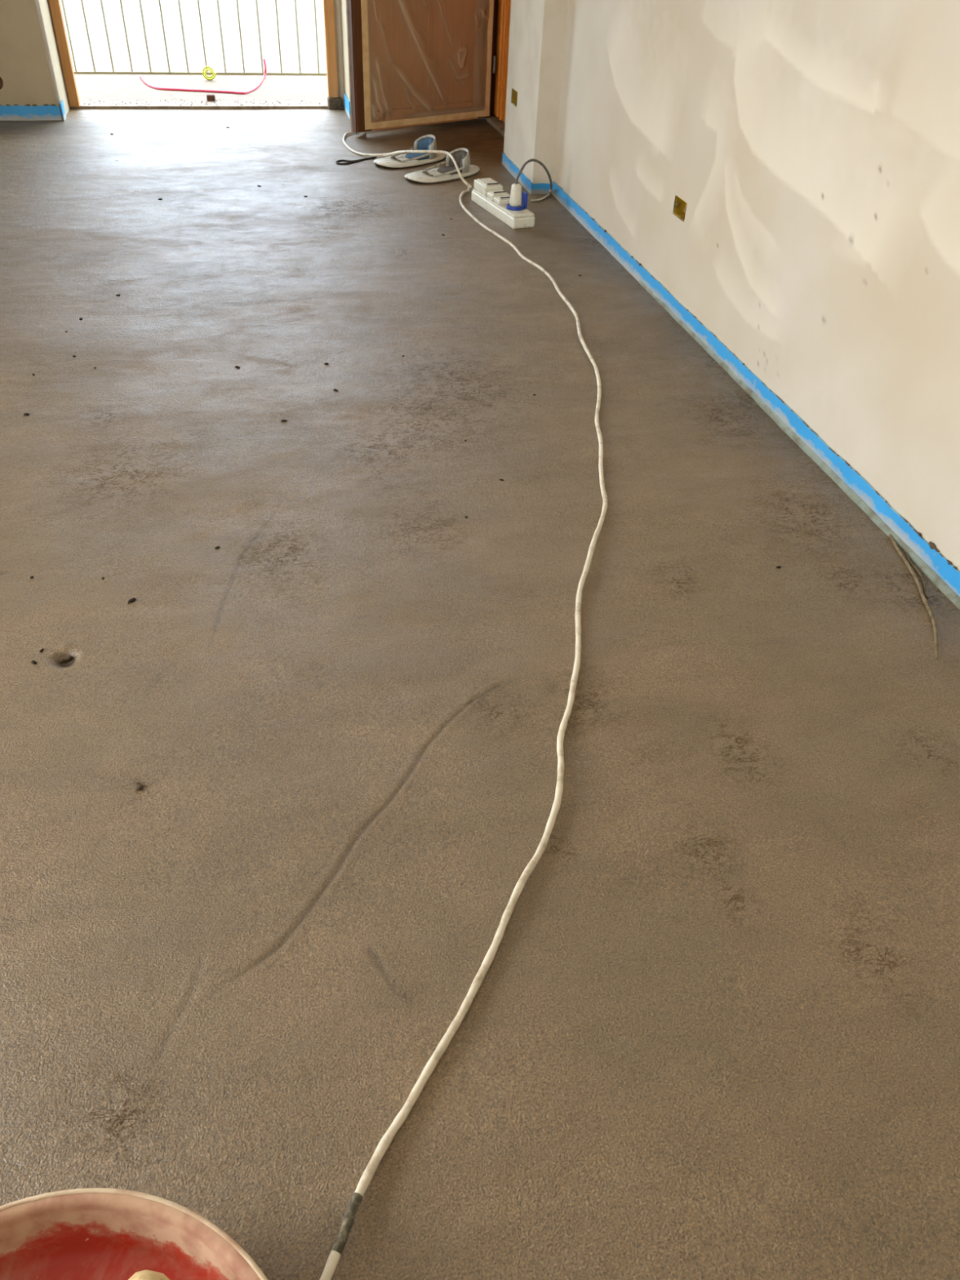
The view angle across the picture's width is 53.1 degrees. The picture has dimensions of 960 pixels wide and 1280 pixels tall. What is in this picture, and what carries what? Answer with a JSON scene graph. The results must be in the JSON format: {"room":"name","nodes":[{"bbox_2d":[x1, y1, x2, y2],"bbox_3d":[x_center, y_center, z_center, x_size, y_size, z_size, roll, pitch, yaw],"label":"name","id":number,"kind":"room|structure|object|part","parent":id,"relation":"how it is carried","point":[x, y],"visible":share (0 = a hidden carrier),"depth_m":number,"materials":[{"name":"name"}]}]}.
{"room":"building under construction","nodes":[
{"label":"building under construction","id":0,"kind":"room"},
{"bbox_2d":[0,0,350,119],"bbox_3d":[-2.231,-4.385,5.038,5.300,2.920,0.440,-6,40,-11],"label":"wall","id":1,"kind":"structure","parent":0,"point":[24,73],"depth_m":5.54,"materials":[{"name":"paint"}]},
{"bbox_2d":[0,76,3,89],"bbox_3d":[-2.802,-3.222,5.540,0.092,0.092,0.008,-6,40,-11],"label":"wall box","id":2,"kind":"object","parent":1,"relation":"attached to","point":[1,79],"visible":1,"depth_m":5.55,"materials":[{"name":"brown plastic"}]},
{"bbox_2d":[0,104,62,120],"bbox_3d":[-3.414,-3.026,5.527,1.890,0.105,0.009,-6,40,-11],"label":"baseboard","id":3,"kind":"structure","parent":1,"relation":"attached to","point":[15,112],"depth_m":5.67,"materials":[{"name":"blue plastic"}]},
{"bbox_2d":[34,0,60,103],"bbox_3d":[-2.450,-4.032,4.980,0.025,2.210,0.026,-6,40,-11],"label":"trim","id":4,"kind":"structure","parent":1,"relation":"attached to","point":[37,2],"depth_m":5.50,"materials":[{"name":"beige paint"}]},
{"bbox_2d":[59,99,66,120],"bbox_3d":[-2.482,-3.144,5.719,0.007,0.118,0.090,-6,40,-11],"label":"baseboard","id":5,"kind":"structure","parent":1,"relation":"attached to","point":[61,103],"depth_m":5.70,"materials":[{"name":"blue plastic"}]},
{"bbox_2d":[48,0,344,109],"bbox_3d":[-1.668,-4.370,5.357,1.707,2.500,0.080,-6,40,-11],"label":"doorway frame","id":6,"kind":"object","parent":1,"relation":"attached to","point":[331,8],"visible":0.99,"depth_m":5.98,"materials":[{"name":"brown wood"}]},
{"bbox_2d":[343,93,351,119],"bbox_3d":[-0.847,-3.402,6.135,0.008,0.122,0.285,-6,40,-11],"label":"baseboard","id":7,"kind":"structure","parent":1,"relation":"attached to","point":[347,103],"depth_m":6.11,"materials":[{"name":"blue plastic"}]},
{"bbox_2d":[69,67,328,109],"bbox_3d":[-1.735,-3.805,6.755,4.400,0.156,1.450,-6,40,-11],"label":"floor","id":8,"kind":"structure","parent":0,"point":[95,87],"depth_m":6.68,"materials":[{"name":"white concrete"}]},
{"bbox_2d":[61,0,326,75],"bbox_3d":[-1.815,-4.552,6.745,4.400,1.010,0.040,-6,40,-11],"label":"balcony railing","id":9,"kind":"object","parent":8,"relation":"on","point":[94,72],"visible":0.65,"depth_m":6.90,"materials":[{"name":"beige metal"}]},
{"bbox_3d":[-1.834,-4.166,7.059,4.400,0.014,0.024,-6,40,-11],"label":"rail","id":10,"kind":"part","parent":9,"relation":"part of","materials":[{"name":"beige metal"}]},
{"bbox_2d":[139,58,266,94],"bbox_3d":[-1.928,-3.933,6.695,0.895,0.116,0.711,-6,40,-11],"label":"hose","id":11,"kind":"object","parent":8,"relation":"on","point":[264,60],"visible":1,"depth_m":6.52,"materials":[{"name":"red rubber"}]},
{"bbox_2d":[70,101,344,109],"bbox_3d":[-1.735,-3.445,6.192,1.700,0.027,0.165,-6,40,-11],"label":"threshold","id":12,"kind":"object","parent":8,"relation":"on","point":[106,104],"visible":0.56,"depth_m":6.15,"materials":[{"name":"stone"}]},
{"bbox_2d":[84,99,320,105],"bbox_3d":[-1.771,-3.492,6.230,1.504,0.017,0.260,-6,40,-11],"label":"crumbs","id":13,"kind":"object","parent":12,"relation":"on","point":[90,100],"visible":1,"depth_m":6.18,"materials":[{"name":"grey concrete"}]},
{"bbox_2d":[206,93,215,101],"bbox_3d":[-1.750,-3.525,6.240,0.052,0.035,0.036,-10,41,-15],"label":"brick piece","id":14,"kind":"object","parent":12,"relation":"on","point":[211,97],"visible":1,"depth_m":6.23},
{"bbox_2d":[202,66,216,79],"bbox_3d":[-1.924,-4.025,6.820,0.096,0.089,0.028,-6,40,-11],"label":"coil","id":15,"kind":"object","parent":8,"relation":"on","point":[207,77],"visible":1,"depth_m":6.81,"materials":[{"name":"yellow plastic"}]},
{"bbox_2d":[0,108,959,1279],"bbox_3d":[-1.347,-0.453,2.548,4.880,0.019,9.220,-6,40,-11],"label":"floor","id":16,"kind":"structure","parent":0,"point":[712,1032],"depth_m":1.81,"materials":[{"name":"grey concrete"}]},
{"bbox_2d":[58,655,73,662],"bbox_3d":[-0.854,0.040,1.980,0.030,0.012,0.012,-18,44,-24],"label":"chip","id":17,"kind":"object","parent":16,"relation":"on","point":[64,659],"visible":1,"depth_m":1.98,"materials":[{"name":"beige stone"}]},
{"bbox_2d":[127,597,136,604],"bbox_3d":[-0.769,-0.087,2.121,0.012,0.007,0.026,20,42,20],"label":"crumb","id":18,"kind":"object","parent":16,"relation":"on","point":[131,600],"visible":1,"depth_m":2.12,"materials":[{"name":"grey stone"}]},
{"bbox_2d":[0,1187,267,1279],"bbox_3d":[-0.440,0.847,0.918,0.568,0.092,0.568,-6,40,-11],"label":"tub","id":19,"kind":"object","parent":16,"relation":"on","point":[89,1233],"visible":1,"depth_m":1.10,"materials":[{"name":"red plastic"}]},
{"bbox_2d":[128,1269,169,1279],"bbox_3d":[-0.373,0.803,0.943,0.078,0.091,0.310,2,39,-1],"label":"trowel","id":20,"kind":"object","parent":19,"relation":"in","point":[145,1274],"visible":1,"depth_m":1.03,"materials":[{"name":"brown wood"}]},
{"bbox_2d":[134,782,143,791],"bbox_3d":[-0.606,0.261,1.705,0.016,0.007,0.019,-1,39,-5],"label":"crumb","id":21,"kind":"object","parent":16,"relation":"on","point":[138,786],"visible":1,"depth_m":1.70,"materials":[{"name":"concrete"}]},
{"bbox_2d":[335,156,376,164],"bbox_3d":[-0.666,-2.613,5.232,0.264,0.010,0.080,-21,45,-26],"label":"strap loop","id":22,"kind":"object","parent":16,"relation":"on","point":[370,157],"visible":1,"depth_m":5.21,"materials":[{"name":"black fabric"}]},
{"bbox_2d":[355,132,366,137],"bbox_3d":[-0.704,-2.987,5.682,0.060,0.022,0.030,-27,48,-32],"label":"wedge","id":23,"kind":"object","parent":16,"relation":"on","point":[363,135],"visible":1,"depth_m":5.68,"materials":[{"name":"wood"}]},
{"bbox_2d":[342,128,471,188],"bbox_3d":[-0.468,-2.720,5.270,0.442,0.142,1.540,-9,41,-14],"label":"cable","id":24,"kind":"object","parent":16,"relation":"on","point":[464,180],"visible":0.93,"depth_m":5.07,"materials":[{"name":"white plastic"}]},
{"bbox_2d":[373,134,446,168],"bbox_3d":[-0.377,-2.672,5.233,0.462,0.116,0.204,-27,48,-32],"label":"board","id":25,"kind":"object","parent":16,"relation":"on","point":[427,142],"visible":0.92,"depth_m":5.25,"materials":[{"name":"plastic"}]},
{"bbox_3d":[-0.378,-2.637,5.261,0.462,0.020,0.204,-27,48,-32],"label":"plate","id":26,"kind":"part","parent":25,"relation":"part of","materials":[{"name":"white plastic"}]},
{"bbox_2d":[405,152,429,159],"bbox_3d":[-0.340,-2.665,5.282,0.143,0.016,0.109,-27,48,-32],"label":"cushion","id":27,"kind":"object","parent":25,"relation":"on","point":[415,156],"depth_m":5.25,"materials":[{"name":"fabric"}]},
{"bbox_2d":[413,134,436,159],"bbox_3d":[-0.286,-2.724,5.292,0.084,0.102,0.147,-27,48,-32],"label":"cup","id":28,"kind":"object","parent":25,"relation":"on","point":[427,142],"depth_m":5.29,"materials":[{"name":"blue plastic"}]},
{"bbox_2d":[404,147,479,183],"bbox_3d":[-0.192,-2.490,5.021,0.462,0.116,0.204,-27,48,-32],"label":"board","id":29,"kind":"object","parent":16,"relation":"on","point":[431,175],"visible":0.91,"depth_m":5.03,"materials":[{"name":"plastic"}]},
{"bbox_3d":[-0.194,-2.455,5.049,0.462,0.020,0.204,-27,48,-32],"label":"plate","id":30,"kind":"part","parent":29,"relation":"part of","materials":[{"name":"white plastic"}]},
{"bbox_2d":[437,165,462,174],"bbox_3d":[-0.155,-2.483,5.069,0.143,0.016,0.109,-27,48,-32],"label":"cushion","id":31,"kind":"object","parent":29,"relation":"on","point":[448,170],"depth_m":5.04,"materials":[{"name":"grey fabric"}]},
{"bbox_2d":[445,147,470,173],"bbox_3d":[-0.102,-2.542,5.080,0.084,0.102,0.147,-27,48,-32],"label":"cup","id":32,"kind":"object","parent":29,"relation":"on","point":[461,155],"depth_m":5.07,"materials":[{"name":"white plastic"}]},
{"bbox_2d":[319,186,607,1279],"bbox_3d":[0.117,-0.736,2.951,0.541,0.039,4.867,3,39,0],"label":"cable","id":33,"kind":"object","parent":16,"relation":"on","point":[340,1243],"visible":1,"depth_m":1.54,"materials":[{"name":"white plastic"}]},
{"bbox_2d":[471,177,534,228],"bbox_3d":[0.106,-2.078,4.527,0.112,0.128,0.492,-14,42,-19],"label":"power strip","id":34,"kind":"object","parent":16,"relation":"on","point":[489,194],"visible":0.91,"depth_m":4.48,"materials":[{"name":"white plastic"}]},
{"bbox_3d":[0.042,-2.205,4.622,0.072,0.005,0.122,-14,42,-19],"label":"lid","id":35,"kind":"part","parent":34,"relation":"part of","materials":[{"name":"white plastic"}]},
{"bbox_3d":[0.088,-2.121,4.550,0.072,0.005,0.042,-14,42,-19],"label":"lid","id":36,"kind":"part","parent":34,"relation":"part of","materials":[{"name":"white plastic"}]},
{"bbox_3d":[0.118,-2.072,4.498,0.072,0.005,0.042,-14,42,-19],"label":"lid","id":37,"kind":"part","parent":34,"relation":"part of","materials":[{"name":"white plastic"}]},
{"bbox_2d":[506,203,524,210],"bbox_3d":[0.163,-1.998,4.430,0.086,0.018,0.086,-14,42,-19],"label":"socket","id":38,"kind":"object","parent":34,"relation":"attached to","point":[508,207],"depth_m":4.40,"materials":[{"name":"plastic"}]},
{"bbox_3d":[0.176,-1.970,4.407,0.100,0.004,0.130,-14,42,-19],"label":"plate","id":39,"kind":"part","parent":34,"relation":"part of","materials":[{"name":"white plastic"}]},
{"bbox_3d":[0.204,-2.029,4.423,0.009,0.066,0.054,-14,42,-19],"label":"blue lid","id":40,"kind":"part","parent":34,"relation":"part of","materials":[{"name":"plastic"}]},
{"bbox_2d":[509,158,552,206],"bbox_3d":[0.281,-2.186,4.563,0.132,0.261,0.550,14,40,13],"label":"lead","id":41,"kind":"object","parent":34,"relation":"attached to","point":[515,200],"visible":1,"depth_m":4.38,"materials":[{"name":"white plastic"}]},
{"bbox_2d":[888,533,938,659],"bbox_3d":[1.028,-0.109,2.258,0.033,0.018,0.491,6,39,4],"label":"cable","id":42,"kind":"object","parent":16,"relation":"on","point":[898,549],"visible":1,"depth_m":2.25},
{"bbox_2d":[904,551,928,598],"bbox_3d":[1.059,-0.174,2.338,0.018,0.008,0.241,4,39,1],"label":"cord","id":43,"kind":"object","parent":16,"relation":"on","point":[916,570],"visible":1,"depth_m":2.31,"materials":[{"name":"grey plastic"}]},
{"bbox_2d":[503,0,568,193],"bbox_3d":[0.445,-3.584,4.218,0.400,2.920,0.620,-6,40,-11],"label":"pillar","id":44,"kind":"structure","parent":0,"point":[537,28],"depth_m":4.69,"materials":[{"name":"paint"}]},
{"bbox_2d":[511,88,517,106],"bbox_3d":[0.202,-2.811,4.973,0.043,0.068,0.119,-6,40,-11],"label":"wall box","id":45,"kind":"object","parent":44,"relation":"attached to","point":[514,96],"visible":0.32,"depth_m":5.01,"materials":[{"name":"metal"}]},
{"bbox_2d":[502,152,532,194],"bbox_3d":[0.192,-2.459,5.072,0.008,0.079,0.627,-6,40,-11],"label":"baseboard","id":46,"kind":"structure","parent":44,"relation":"attached to","point":[507,162],"depth_m":5.06,"materials":[{"name":"blue plastic"}]},
{"bbox_2d":[672,195,684,222],"bbox_3d":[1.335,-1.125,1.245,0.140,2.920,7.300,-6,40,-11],"label":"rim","id":47,"kind":"structure","parent":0,"point":[676,195],"depth_m":3.64,"materials":[{"name":"paint"}]},
{"bbox_2d":[553,0,959,570],"bbox_3d":[1.187,-1.173,1.295,0.001,2.920,7.100,-6,40,-11],"label":"wall","id":48,"kind":"structure","parent":0,"point":[811,148],"depth_m":2.67,"materials":[{"name":"paint"}]},
{"bbox_2d":[532,182,551,194],"bbox_3d":[0.311,-2.269,4.851,0.104,0.072,0.007,-6,40,-11],"label":"baseboard","id":49,"kind":"structure","parent":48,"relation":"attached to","point":[541,188],"depth_m":4.84,"materials":[{"name":"blue plastic"}]},
{"bbox_2d":[673,195,687,221],"bbox_3d":[0.745,-1.560,3.468,0.043,0.064,0.111,-6,40,-11],"label":"wall box","id":50,"kind":"object","parent":48,"relation":"attached to","point":[680,207],"visible":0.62,"depth_m":3.51,"materials":[{"name":"metal"}]},
{"bbox_2d":[551,181,959,609],"bbox_3d":[1.121,-0.079,2.189,0.022,0.092,7.072,-6,40,-11],"label":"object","id":51,"kind":"structure","parent":48,"relation":"attached to","point":[942,573],"depth_m":2.83,"materials":[{"name":"blue plastic"}]},
{"bbox_3d":[0.381,-4.152,4.913,0.300,2.920,1.160,-6,40,-11],"label":"wall","id":52,"kind":"structure","parent":0,"visible":0},
{"bbox_2d":[346,0,495,133],"bbox_3d":[-0.289,-3.997,5.200,1.008,2.173,0.092,-24,46,-29],"label":"door leaf","id":53,"kind":"structure","parent":52,"relation":"in","point":[412,63],"depth_m":5.65,"materials":[{"name":"brown wood"}]},
{"bbox_3d":[-0.450,-3.940,5.115,0.412,1.968,0.022,-24,46,-29],"label":"panel","id":54,"kind":"part","parent":53,"relation":"part of","materials":[{"name":"brown wood"}]},
{"bbox_3d":[-0.340,-3.204,5.856,0.784,0.100,0.055,-24,46,-29],"label":"rail","id":55,"kind":"part","parent":53,"relation":"part of","materials":[{"name":"brown wood"}]},
{"bbox_3d":[-0.125,-4.085,5.314,0.343,1.968,0.022,-24,46,-29],"label":"panel","id":56,"kind":"part","parent":53,"relation":"part of","materials":[{"name":"brown wood"}]},
{"bbox_2d":[485,0,511,137],"bbox_3d":[0.262,-3.911,5.077,0.120,2.310,1.158,-6,40,-11],"label":"door frame","id":57,"kind":"structure","parent":52,"relation":"attached to","point":[502,7],"depth_m":5.89,"materials":[{"name":"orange wood"}]},
{"label":"outside","id":58,"kind":"structure","parent":0,"visible":0},
{"bbox_3d":[-14.127,-36.100,52.144,120.000,0.200,110.500,-6,40,-11],"label":"street","id":59,"kind":"object","parent":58,"visible":0},
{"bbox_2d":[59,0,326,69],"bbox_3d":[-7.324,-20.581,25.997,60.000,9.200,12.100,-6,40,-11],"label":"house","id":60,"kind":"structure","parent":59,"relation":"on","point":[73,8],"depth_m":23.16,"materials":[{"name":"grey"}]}
]}

